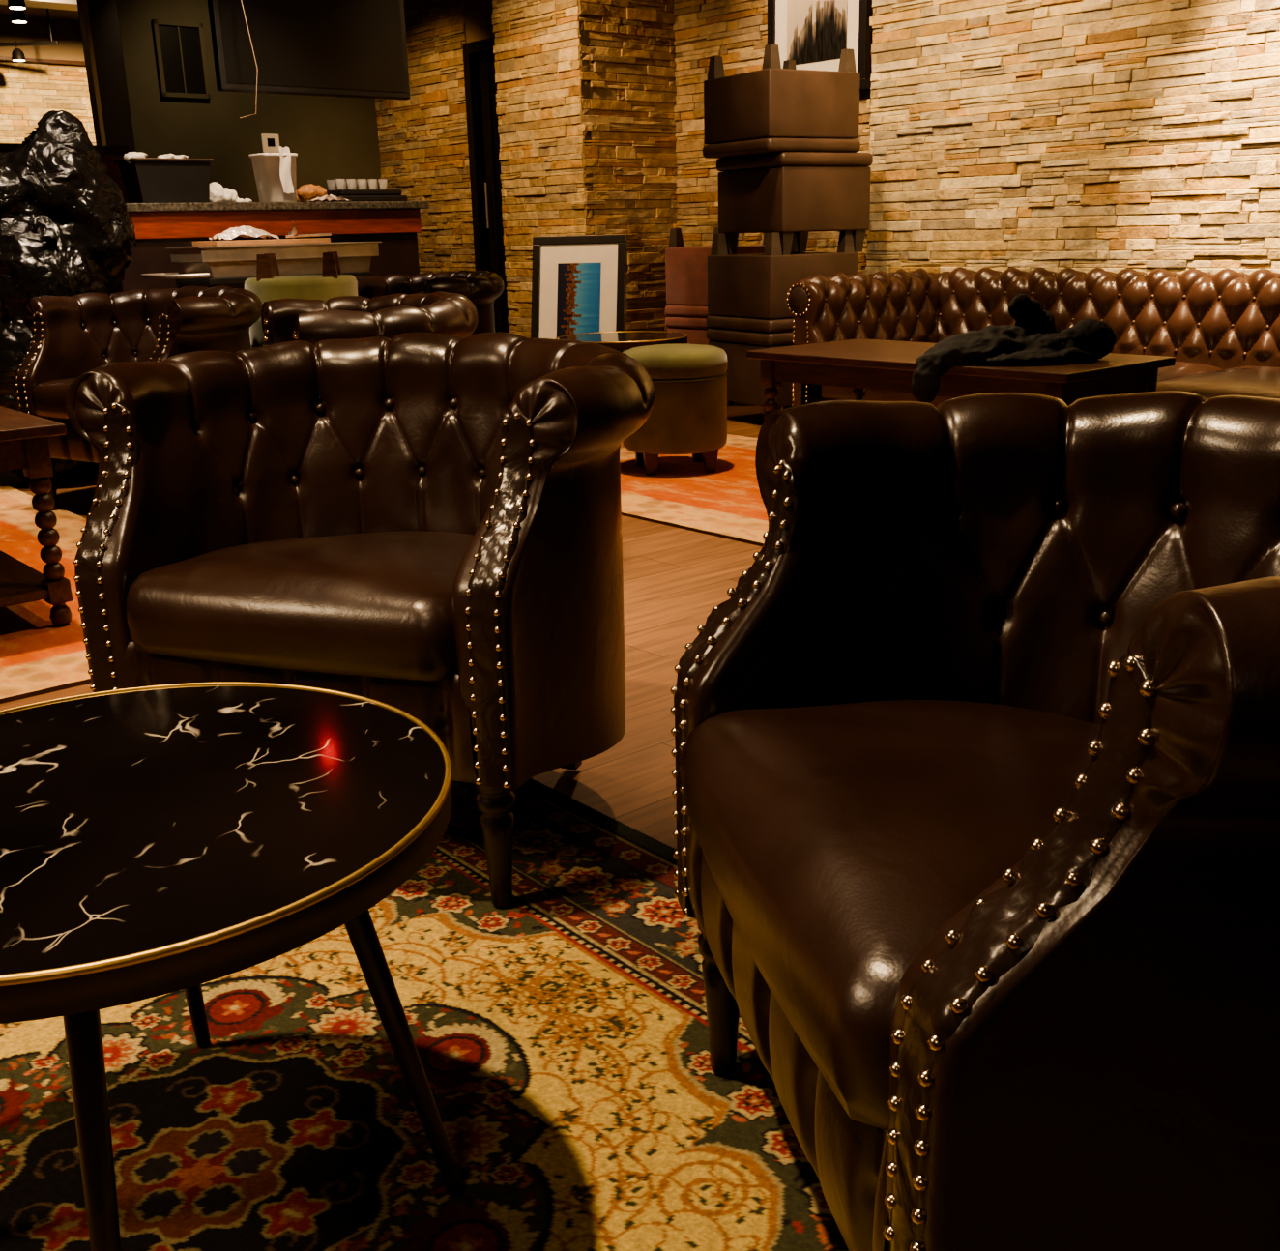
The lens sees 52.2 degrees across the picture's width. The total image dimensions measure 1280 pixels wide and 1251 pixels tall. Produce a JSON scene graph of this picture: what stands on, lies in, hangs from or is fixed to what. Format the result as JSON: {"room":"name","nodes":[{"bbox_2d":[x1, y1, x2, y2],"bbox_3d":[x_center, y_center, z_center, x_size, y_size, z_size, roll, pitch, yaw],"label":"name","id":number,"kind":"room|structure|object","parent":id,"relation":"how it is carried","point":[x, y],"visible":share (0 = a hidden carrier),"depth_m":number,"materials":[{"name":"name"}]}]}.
{"room":"bar","nodes":[
{"label":"bar","id":0,"kind":"room"},
{"bbox_2d":[0,4,79,21],"bbox_3d":[-4.015,-2.918,3.128,17.000,0.100,21.000,-15,22,-38],"label":"ceiling","id":1,"kind":"structure","parent":0,"point":[32,13],"depth_m":11.45,"materials":[{"name":"paint"}]},
{"bbox_2d":[7,0,28,23],"bbox_3d":[-4.085,-4.331,8.792,1.550,0.481,1.110,-1,17,0],"label":"track light","id":2,"kind":"object","parent":1,"relation":"attached to","point":[17,15],"visible":1,"depth_m":9.26,"materials":[{"name":"black metal"}]},
{"bbox_2d":[0,8,58,61],"bbox_3d":[-5.581,-4.979,10.988,1.350,0.444,0.110,-1,17,0],"label":"track light","id":3,"kind":"object","parent":1,"relation":"attached to","point":[17,55],"visible":0.94,"depth_m":11.00,"materials":[{"name":"black metal"}]},
{"bbox_2d":[0,0,78,10],"bbox_3d":[-6.532,-4.390,8.619,6.600,0.150,0.300,-15,22,-38],"label":"trim","id":4,"kind":"structure","parent":1,"relation":"attached to","point":[70,5],"depth_m":10.17,"materials":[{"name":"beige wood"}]},
{"bbox_2d":[239,0,257,117],"bbox_3d":[-1.901,-3.115,6.139,0.106,1.371,0.017,-5,17,-11],"label":"wire","id":5,"kind":"object","parent":1,"relation":"hanging from","point":[241,0],"visible":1,"depth_m":6.27,"materials":[{"name":"beige paint"}]},
{"bbox_2d":[207,0,409,100],"bbox_3d":[-1.677,-3.329,6.579,1.070,1.230,0.063,-15,22,-38],"label":"television","id":6,"kind":"object","parent":1,"relation":"hanging from","point":[344,48],"visible":1,"depth_m":6.65,"materials":[{"name":"black plastic"}]},
{"bbox_2d":[0,15,96,145],"bbox_3d":[-7.097,-3.619,10.778,7.099,2.851,0.160,-15,22,-38],"label":"wall","id":7,"kind":"structure","parent":0,"point":[28,90],"depth_m":11.82,"materials":[{"name":"stone"}]},
{"bbox_2d":[0,56,85,65],"bbox_3d":[-7.047,-4.620,10.383,7.100,0.030,0.040,-15,22,-38],"label":"trim","id":8,"kind":"structure","parent":7,"relation":"attached to","point":[2,58],"depth_m":11.77,"materials":[{"name":"brown wood"}]},
{"bbox_2d":[116,0,380,202],"bbox_3d":[-2.724,-3.324,9.442,2.049,2.850,0.100,-15,22,-38],"label":"wall","id":9,"kind":"structure","parent":0,"point":[332,137],"depth_m":9.20,"materials":[{"name":"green paint"}]},
{"bbox_2d":[77,0,106,145],"bbox_3d":[-3.525,-3.047,8.596,0.030,2.850,0.090,-15,22,-38],"label":"trim","id":10,"kind":"structure","parent":9,"relation":"attached to","point":[82,4],"depth_m":8.42,"materials":[{"name":"black paint"}]},
{"bbox_2d":[76,0,135,155],"bbox_3d":[-3.477,-3.081,8.704,0.190,2.850,0.180,-15,22,-38],"label":"pillar","id":11,"kind":"structure","parent":9,"relation":"attached to","point":[104,25],"depth_m":8.48,"materials":[{"name":"black paint"}]},
{"bbox_2d":[151,19,210,99],"bbox_3d":[-3.106,-3.833,8.861,0.340,0.480,0.030,-15,22,-38],"label":"window","id":12,"kind":"structure","parent":9,"relation":"in","point":[179,45],"depth_m":8.86,"materials":[{"name":"black glass"}]},
{"bbox_2d":[261,133,279,152],"bbox_3d":[-2.650,-3.459,9.380,0.130,0.130,0.022,-15,22,-38],"label":"thermostat","id":13,"kind":"object","parent":9,"relation":"attached to","point":[270,142],"visible":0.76,"depth_m":9.37,"materials":[{"name":"white plastic"}]},
{"bbox_2d":[0,402,783,849],"bbox_3d":[-3.945,-0.120,3.977,17.000,0.050,21.000,-15,22,-38],"label":"floor","id":14,"kind":"structure","parent":0,"point":[674,577],"depth_m":3.07,"materials":[{"name":"brown wood"}]},
{"bbox_2d":[0,482,90,703],"bbox_3d":[-2.421,-0.075,3.598,2.020,0.011,2.760,-15,22,-38],"label":"rug","id":15,"kind":"object","parent":14,"relation":"on","point":[38,655],"visible":0.29,"depth_m":3.24,"materials":[{"name":"orange carpet"}]},
{"bbox_2d":[0,406,72,625],"bbox_3d":[-1.990,-0.299,3.422,0.630,0.498,1.205,-15,22,-38],"label":"coffee table","id":16,"kind":"object","parent":15,"relation":"on","point":[24,445],"visible":1,"depth_m":3.17,"materials":[{"name":"brown wood"}]},
{"bbox_2d":[0,550,48,607],"bbox_3d":[-1.986,-0.145,3.469,0.540,0.025,1.115,-15,22,-38],"label":"shelf","id":17,"kind":"object","parent":16,"relation":"attached to","point":[19,582],"depth_m":3.25,"materials":[{"name":"brown wood"}]},
{"bbox_2d":[15,286,262,510],"bbox_3d":[-1.704,-0.804,4.628,0.880,0.749,0.678,9,20,30],"label":"tub chair","id":18,"kind":"object","parent":15,"relation":"on","point":[74,335],"visible":0.55,"depth_m":4.55,"materials":[{"name":"leather"}]},
{"bbox_2d":[0,143,129,203],"bbox_3d":[-4.532,-1.801,6.965,3.650,1.460,0.480,-15,22,-38],"label":"countertop","id":19,"kind":"structure","parent":14,"relation":"on","point":[110,154],"depth_m":7.68,"materials":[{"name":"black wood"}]},
{"bbox_2d":[0,110,136,483],"bbox_3d":[-2.383,-1.268,5.138,0.726,1.399,0.741,12,21,38],"label":"trash bag","id":20,"kind":"object","parent":14,"relation":"on","point":[67,227],"visible":0.48,"depth_m":4.90,"materials":[{"name":"black plastic"}]},
{"bbox_2d":[140,271,372,288],"bbox_3d":[-1.830,-1.343,6.413,1.009,0.774,0.400,-15,22,-38],"label":"cart","id":21,"kind":"object","parent":14,"relation":"on","point":[187,278],"visible":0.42,"depth_m":6.04,"materials":[{"name":"silver plastic"}]},
{"bbox_2d":[165,241,381,278],"bbox_3d":[-1.761,-1.779,6.352,0.940,0.140,0.390,-15,22,-38],"label":"table","id":22,"kind":"object","parent":21,"relation":"on","point":[219,261],"visible":0.97,"depth_m":6.17,"materials":[{"name":"beige wood"}]},
{"bbox_2d":[192,237,330,246],"bbox_3d":[-1.816,-1.843,6.285,0.580,0.022,0.280,-15,22,-38],"label":"cutting board","id":23,"kind":"object","parent":22,"relation":"on","point":[320,240],"visible":0.99,"depth_m":6.16,"materials":[{"name":"wood"}]},
{"bbox_2d":[208,225,279,240],"bbox_3d":[-1.885,-1.867,6.217,0.280,0.067,0.168,-15,22,-38],"label":"plastic bag","id":24,"kind":"object","parent":23,"relation":"on","point":[244,231],"visible":1,"depth_m":6.17,"materials":[{"name":"beige plastic"}]},
{"bbox_2d":[285,221,331,238],"bbox_3d":[-1.624,-1.931,6.376,0.240,0.081,0.050,-15,22,-38],"label":"tongs","id":25,"kind":"object","parent":23,"relation":"on","point":[292,234],"visible":1,"depth_m":6.34,"materials":[{"name":"wood"}]},
{"bbox_2d":[122,201,429,346],"bbox_3d":[-2.728,-1.499,6.450,3.620,1.095,0.650,-15,22,-38],"label":"bar counter","id":26,"kind":"object","parent":14,"relation":"on","point":[158,226],"depth_m":6.64,"materials":[{"name":"wood"}]},
{"bbox_2d":[114,151,213,203],"bbox_3d":[-2.377,-2.234,6.536,0.428,0.243,0.250,-15,22,-38],"label":"tub","id":27,"kind":"object","parent":26,"relation":"on","point":[170,178],"visible":1,"depth_m":6.46,"materials":[{"name":"plastic"}]},
{"bbox_2d":[209,182,252,202],"bbox_3d":[-2.127,-2.236,6.758,0.238,0.105,0.098,-15,22,-38],"label":"crumpled paper","id":28,"kind":"object","parent":26,"relation":"on","point":[218,193],"visible":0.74,"depth_m":6.71,"materials":[{"name":"white paper"}]},
{"bbox_2d":[248,145,297,202],"bbox_3d":[-1.901,-2.348,6.818,0.208,0.274,0.212,-15,22,-38],"label":"plastic bucket","id":29,"kind":"object","parent":26,"relation":"on","point":[275,173],"visible":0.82,"depth_m":6.75,"materials":[{"name":"white plastic"}]},
{"bbox_2d":[278,145,293,193],"bbox_3d":[-1.827,-2.350,6.744,0.068,0.231,0.008,-15,22,-38],"label":"paper towel","id":30,"kind":"object","parent":29,"relation":"hanging from","point":[285,158],"depth_m":6.75,"materials":[{"name":"white paper"}]},
{"bbox_2d":[125,201,429,211],"bbox_3d":[-2.741,-2.003,6.297,3.620,0.040,0.650,-15,22,-38],"label":"countertop","id":31,"kind":"structure","parent":26,"relation":"on","point":[342,205],"depth_m":6.61,"materials":[{"name":"stone"}]},
{"bbox_2d":[296,183,327,202],"bbox_3d":[-1.747,-2.305,6.970,0.171,0.092,0.102,-15,22,-38],"label":"bread loaf","id":32,"kind":"object","parent":26,"relation":"on","point":[305,192],"visible":0.91,"depth_m":6.93,"materials":[{"name":"orange food"}]},
{"bbox_2d":[307,194,349,201],"bbox_3d":[-1.641,-2.258,6.901,0.224,0.034,0.084,-15,22,-38],"label":"plastic wrapper","id":33,"kind":"object","parent":26,"relation":"on","point":[329,197],"visible":1,"depth_m":6.89,"materials":[{"name":"beige plastic"}]},
{"bbox_2d":[320,195,407,202],"bbox_3d":[-1.556,-2.366,7.261,0.420,0.035,0.320,-15,22,-38],"label":"serving tray","id":34,"kind":"object","parent":26,"relation":"on","point":[350,197],"visible":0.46,"depth_m":7.14,"materials":[{"name":"black plastic"}]},
{"bbox_2d":[326,189,401,196],"bbox_3d":[-1.564,-2.396,7.245,0.380,0.030,0.300,-17,23,-41],"label":"serving tray","id":35,"kind":"object","parent":34,"relation":"on","point":[334,192],"visible":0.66,"depth_m":7.11,"materials":[{"name":"black plastic"}]},
{"bbox_2d":[326,179,335,190],"bbox_3d":[-1.694,-2.418,7.178,0.052,0.055,0.051,-1,17,0],"label":"shot glass","id":36,"kind":"object","parent":35,"relation":"on","point":[331,184],"visible":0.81,"depth_m":7.16,"materials":[{"name":"white"}]},
{"bbox_2d":[335,178,345,189],"bbox_3d":[-1.629,-2.397,7.106,0.052,0.055,0.051,-1,17,0],"label":"shot glass","id":37,"kind":"object","parent":35,"relation":"on","point":[340,183],"visible":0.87,"depth_m":7.09,"materials":[{"name":"white"}]},
{"bbox_2d":[346,178,355,189],"bbox_3d":[-1.579,-2.411,7.146,0.052,0.055,0.051,-1,17,0],"label":"shot glass","id":38,"kind":"object","parent":35,"relation":"on","point":[351,183],"visible":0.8,"depth_m":7.13,"materials":[{"name":"white"}]},
{"bbox_2d":[356,178,366,189],"bbox_3d":[-1.529,-2.425,7.187,0.052,0.055,0.051,-1,17,0],"label":"shot glass","id":39,"kind":"object","parent":35,"relation":"on","point":[362,183],"visible":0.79,"depth_m":7.17,"materials":[{"name":"white"}]},
{"bbox_2d":[367,178,377,189],"bbox_3d":[-1.479,-2.438,7.228,0.052,0.055,0.051,-1,17,0],"label":"shot glass","id":40,"kind":"object","parent":35,"relation":"on","point":[372,183],"visible":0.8,"depth_m":7.21,"materials":[{"name":"white"}]},
{"bbox_2d":[378,178,387,189],"bbox_3d":[-1.429,-2.452,7.269,0.052,0.055,0.051,-1,17,0],"label":"shot glass","id":41,"kind":"object","parent":35,"relation":"on","point":[383,183],"visible":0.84,"depth_m":7.25,"materials":[{"name":"white"}]},
{"bbox_2d":[261,291,478,346],"bbox_3d":[-0.796,-0.557,3.742,0.678,0.749,0.880,-8,18,-20],"label":"tub chair","id":42,"kind":"object","parent":14,"relation":"on","point":[344,317],"visible":0.16,"depth_m":3.42,"materials":[{"name":"leather"}]},
{"bbox_2d":[0,778,848,1250],"bbox_3d":[-0.450,0.565,1.332,1.688,0.008,2.400,-15,22,-38],"label":"rug","id":43,"kind":"object","parent":14,"relation":"on","point":[560,1032],"visible":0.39,"depth_m":1.45,"materials":[{"name":"fabric"}]},
{"bbox_2d":[0,682,464,1250],"bbox_3d":[-0.465,0.361,1.219,0.602,0.443,0.602,-4,17,-8],"label":"round table","id":44,"kind":"object","parent":43,"relation":"on","point":[156,840],"visible":1,"depth_m":1.09,"materials":[{"name":"black stone"}]},
{"bbox_2d":[65,332,654,907],"bbox_3d":[-0.392,-0.064,2.084,0.880,0.749,0.678,5,18,19],"label":"tub chair","id":45,"kind":"object","parent":43,"relation":"on","point":[425,526],"visible":0.89,"depth_m":1.89,"materials":[{"name":"brown leather"}]},
{"bbox_2d":[670,390,1279,1250],"bbox_3d":[0.409,0.205,1.133,0.678,0.749,0.880,-4,17,-10],"label":"tub chair","id":46,"kind":"object","parent":43,"relation":"on","point":[976,752],"visible":1,"depth_m":0.94,"materials":[{"name":"leather"}]},
{"bbox_2d":[354,269,504,334],"bbox_3d":[-1.009,-1.306,6.269,0.678,0.749,0.880,-14,21,-37],"label":"tub chair","id":47,"kind":"object","parent":14,"relation":"on","point":[481,288],"visible":0.2,"depth_m":6.06,"materials":[{"name":"leather"}]},
{"bbox_2d":[530,234,627,352],"bbox_3d":[-0.345,-1.704,7.282,0.530,0.896,0.282,1,17,10],"label":"framed picture","id":48,"kind":"object","parent":14,"relation":"on","point":[578,282],"visible":0.5,"depth_m":7.27,"materials":[{"name":"black plastic"}]},
{"bbox_2d":[556,262,601,337],"bbox_3d":[-0.343,-1.708,7.273,0.243,0.615,0.001,1,1,10],"label":"print","id":49,"kind":"object","parent":48,"relation":"attached to","point":[578,305],"depth_m":7.27},
{"bbox_2d":[555,330,687,349],"bbox_3d":[-0.078,-1.110,6.058,0.602,0.454,0.602,-7,18,-16],"label":"round table","id":50,"kind":"object","parent":14,"relation":"on","point":[617,340],"visible":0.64,"depth_m":5.90,"materials":[{"name":"black stone"}]},
{"bbox_2d":[619,434,768,546],"bbox_3d":[0.809,-0.424,4.484,1.445,0.011,3.060,-15,22,-38],"label":"rug","id":51,"kind":"object","parent":14,"relation":"on","point":[727,502],"visible":0.18,"depth_m":4.67,"materials":[{"name":"orange carpet"}]},
{"bbox_2d":[622,343,727,475],"bbox_3d":[0.134,-0.851,5.104,0.418,0.475,0.418,-4,17,-8],"label":"round ottoman","id":52,"kind":"object","parent":51,"relation":"on","point":[688,415],"visible":0.82,"depth_m":4.93,"materials":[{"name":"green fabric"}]},
{"bbox_2d":[746,338,1175,420],"bbox_3d":[1.002,-0.643,4.309,0.595,0.498,1.245,-15,22,-38],"label":"coffee table","id":53,"kind":"object","parent":51,"relation":"on","point":[861,364],"visible":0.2,"depth_m":4.05,"materials":[{"name":"brown wood"}]},
{"bbox_2d":[911,292,1116,403],"bbox_3d":[1.120,-0.833,3.914,0.629,0.305,0.250,-1,17,0],"label":"cloth","id":54,"kind":"object","parent":53,"relation":"on","point":[1034,338],"visible":1,"depth_m":3.88,"materials":[{"name":"black fabric"}]},
{"bbox_2d":[665,316,733,406],"bbox_3d":[0.463,-1.479,7.215,0.468,0.460,0.468,14,23,42],"label":"ottoman","id":55,"kind":"object","parent":14,"relation":"on","point":[695,328],"visible":0.21,"depth_m":7.04,"materials":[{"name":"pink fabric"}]},
{"bbox_2d":[665,227,773,318],"bbox_3d":[0.452,-1.919,7.081,0.468,0.460,0.468,14,23,42],"label":"ottoman","id":56,"kind":"object","parent":55,"relation":"on","point":[686,268],"visible":0.32,"depth_m":6.99,"materials":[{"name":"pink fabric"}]},
{"bbox_2d":[706,327,793,413],"bbox_3d":[0.695,-1.244,6.445,0.538,0.445,0.538,-11,19,-30],"label":"ottoman","id":57,"kind":"object","parent":14,"relation":"on","point":[743,377],"visible":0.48,"depth_m":6.24,"materials":[{"name":"brown leather"}]},
{"bbox_2d":[706,230,858,332],"bbox_3d":[0.684,-1.669,6.316,0.538,0.445,0.538,-11,19,-30],"label":"ottoman","id":58,"kind":"object","parent":57,"relation":"on","point":[748,291],"visible":0.68,"depth_m":6.12,"materials":[{"name":"brown leather"}]},
{"bbox_2d":[716,151,872,255],"bbox_3d":[0.731,-2.009,6.245,0.538,0.445,0.538,-11,19,-30],"label":"ottoman","id":59,"kind":"object","parent":58,"relation":"on","point":[786,193],"visible":1,"depth_m":6.04,"materials":[{"name":"brown leather"}]},
{"bbox_2d":[702,44,860,158],"bbox_3d":[0.655,-2.425,6.087,0.538,0.445,0.538,-11,19,-30],"label":"ottoman","id":60,"kind":"object","parent":59,"relation":"on","point":[772,108],"visible":0.88,"depth_m":5.91,"materials":[{"name":"brown leather"}]},
{"bbox_2d":[785,266,1279,407],"bbox_3d":[2.041,-0.958,4.926,1.034,0.717,3.117,-15,22,-38],"label":"sofa","id":61,"kind":"object","parent":14,"relation":"on","point":[1221,329],"visible":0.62,"depth_m":5.46,"materials":[{"name":"leather"}]},
{"bbox_2d":[820,384,955,407],"bbox_3d":[1.326,-1.088,5.644,0.850,0.182,0.692,-15,22,-38],"label":"seat cushion","id":62,"kind":"object","parent":61,"relation":"on","point":[829,392],"depth_m":5.44,"materials":[{"name":"leather"}]},
{"bbox_2d":[1157,361,1221,381],"bbox_3d":[1.783,-0.944,5.133,0.850,0.182,0.692,-15,22,-38],"label":"seat cushion","id":63,"kind":"object","parent":61,"relation":"on","point":[1180,368],"depth_m":5.02,"materials":[{"name":"leather"}]},
{"bbox_2d":[1156,366,1279,399],"bbox_3d":[2.240,-0.801,4.623,0.850,0.182,0.692,-15,22,-38],"label":"seat cushion","id":64,"kind":"object","parent":61,"relation":"on","point":[1250,381],"depth_m":4.48,"materials":[{"name":"leather"}]},
{"bbox_3d":[-1.254,-0.763,5.047,0.418,0.430,0.418,-3,17,-5],"label":"round ottoman","id":65,"kind":"object","parent":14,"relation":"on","visible":0},
{"bbox_2d":[244,251,357,348],"bbox_3d":[-1.265,-1.176,4.921,0.418,0.435,0.418,-4,17,-8],"label":"round ottoman","id":66,"kind":"object","parent":65,"relation":"on","point":[268,285],"visible":0.21,"depth_m":4.74,"materials":[{"name":"green fabric"}]},
{"bbox_2d":[375,0,494,273],"bbox_3d":[-1.167,-3.296,9.150,0.146,2.892,2.429,-15,22,-38],"label":"wall","id":67,"kind":"structure","parent":0,"point":[422,138],"depth_m":9.34,"materials":[{"name":"stone"}]},
{"bbox_2d":[462,36,510,332],"bbox_3d":[-0.781,-2.804,8.790,0.170,2.140,1.000,-15,22,-38],"label":"door","id":68,"kind":"structure","parent":67,"relation":"in","point":[479,57],"depth_m":8.97,"materials":[{"name":"black wood"}]},
{"bbox_2d":[492,0,594,338],"bbox_3d":[-0.583,-2.864,7.692,0.086,2.885,0.844,-15,22,-38],"label":"wall","id":69,"kind":"structure","parent":0,"point":[540,88],"depth_m":7.64,"materials":[{"name":"stone"}]},
{"bbox_2d":[575,0,678,350],"bbox_3d":[-0.072,-2.844,7.616,0.735,2.867,0.085,-15,22,-38],"label":"wall","id":70,"kind":"structure","parent":0,"point":[631,50],"depth_m":7.60,"materials":[{"name":"stone"}]},
{"bbox_2d":[672,0,872,272],"bbox_3d":[0.853,-2.743,7.186,0.147,2.879,1.901,-15,22,-38],"label":"wall","id":71,"kind":"structure","parent":0,"point":[736,31],"depth_m":7.55,"materials":[{"name":"stone"}]},
{"bbox_2d":[767,0,872,89],"bbox_3d":[0.919,-3.251,6.755,0.041,0.950,0.686,-15,22,-38],"label":"framed picture","id":72,"kind":"object","parent":71,"relation":"attached to","point":[813,34],"visible":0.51,"depth_m":6.78,"materials":[{"name":"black paper"}]},
{"bbox_2d":[786,0,847,64],"bbox_3d":[0.912,-3.250,6.747,0.001,0.628,0.416,-15,22,-38],"label":"print","id":73,"kind":"object","parent":72,"relation":"attached to","point":[816,29],"depth_m":6.80},
{"bbox_2d":[862,0,1279,274],"bbox_3d":[2.773,-2.040,4.751,0.147,2.855,4.951,-15,22,-38],"label":"wall","id":74,"kind":"structure","parent":0,"point":[1055,135],"depth_m":5.70,"materials":[{"name":"stone"}]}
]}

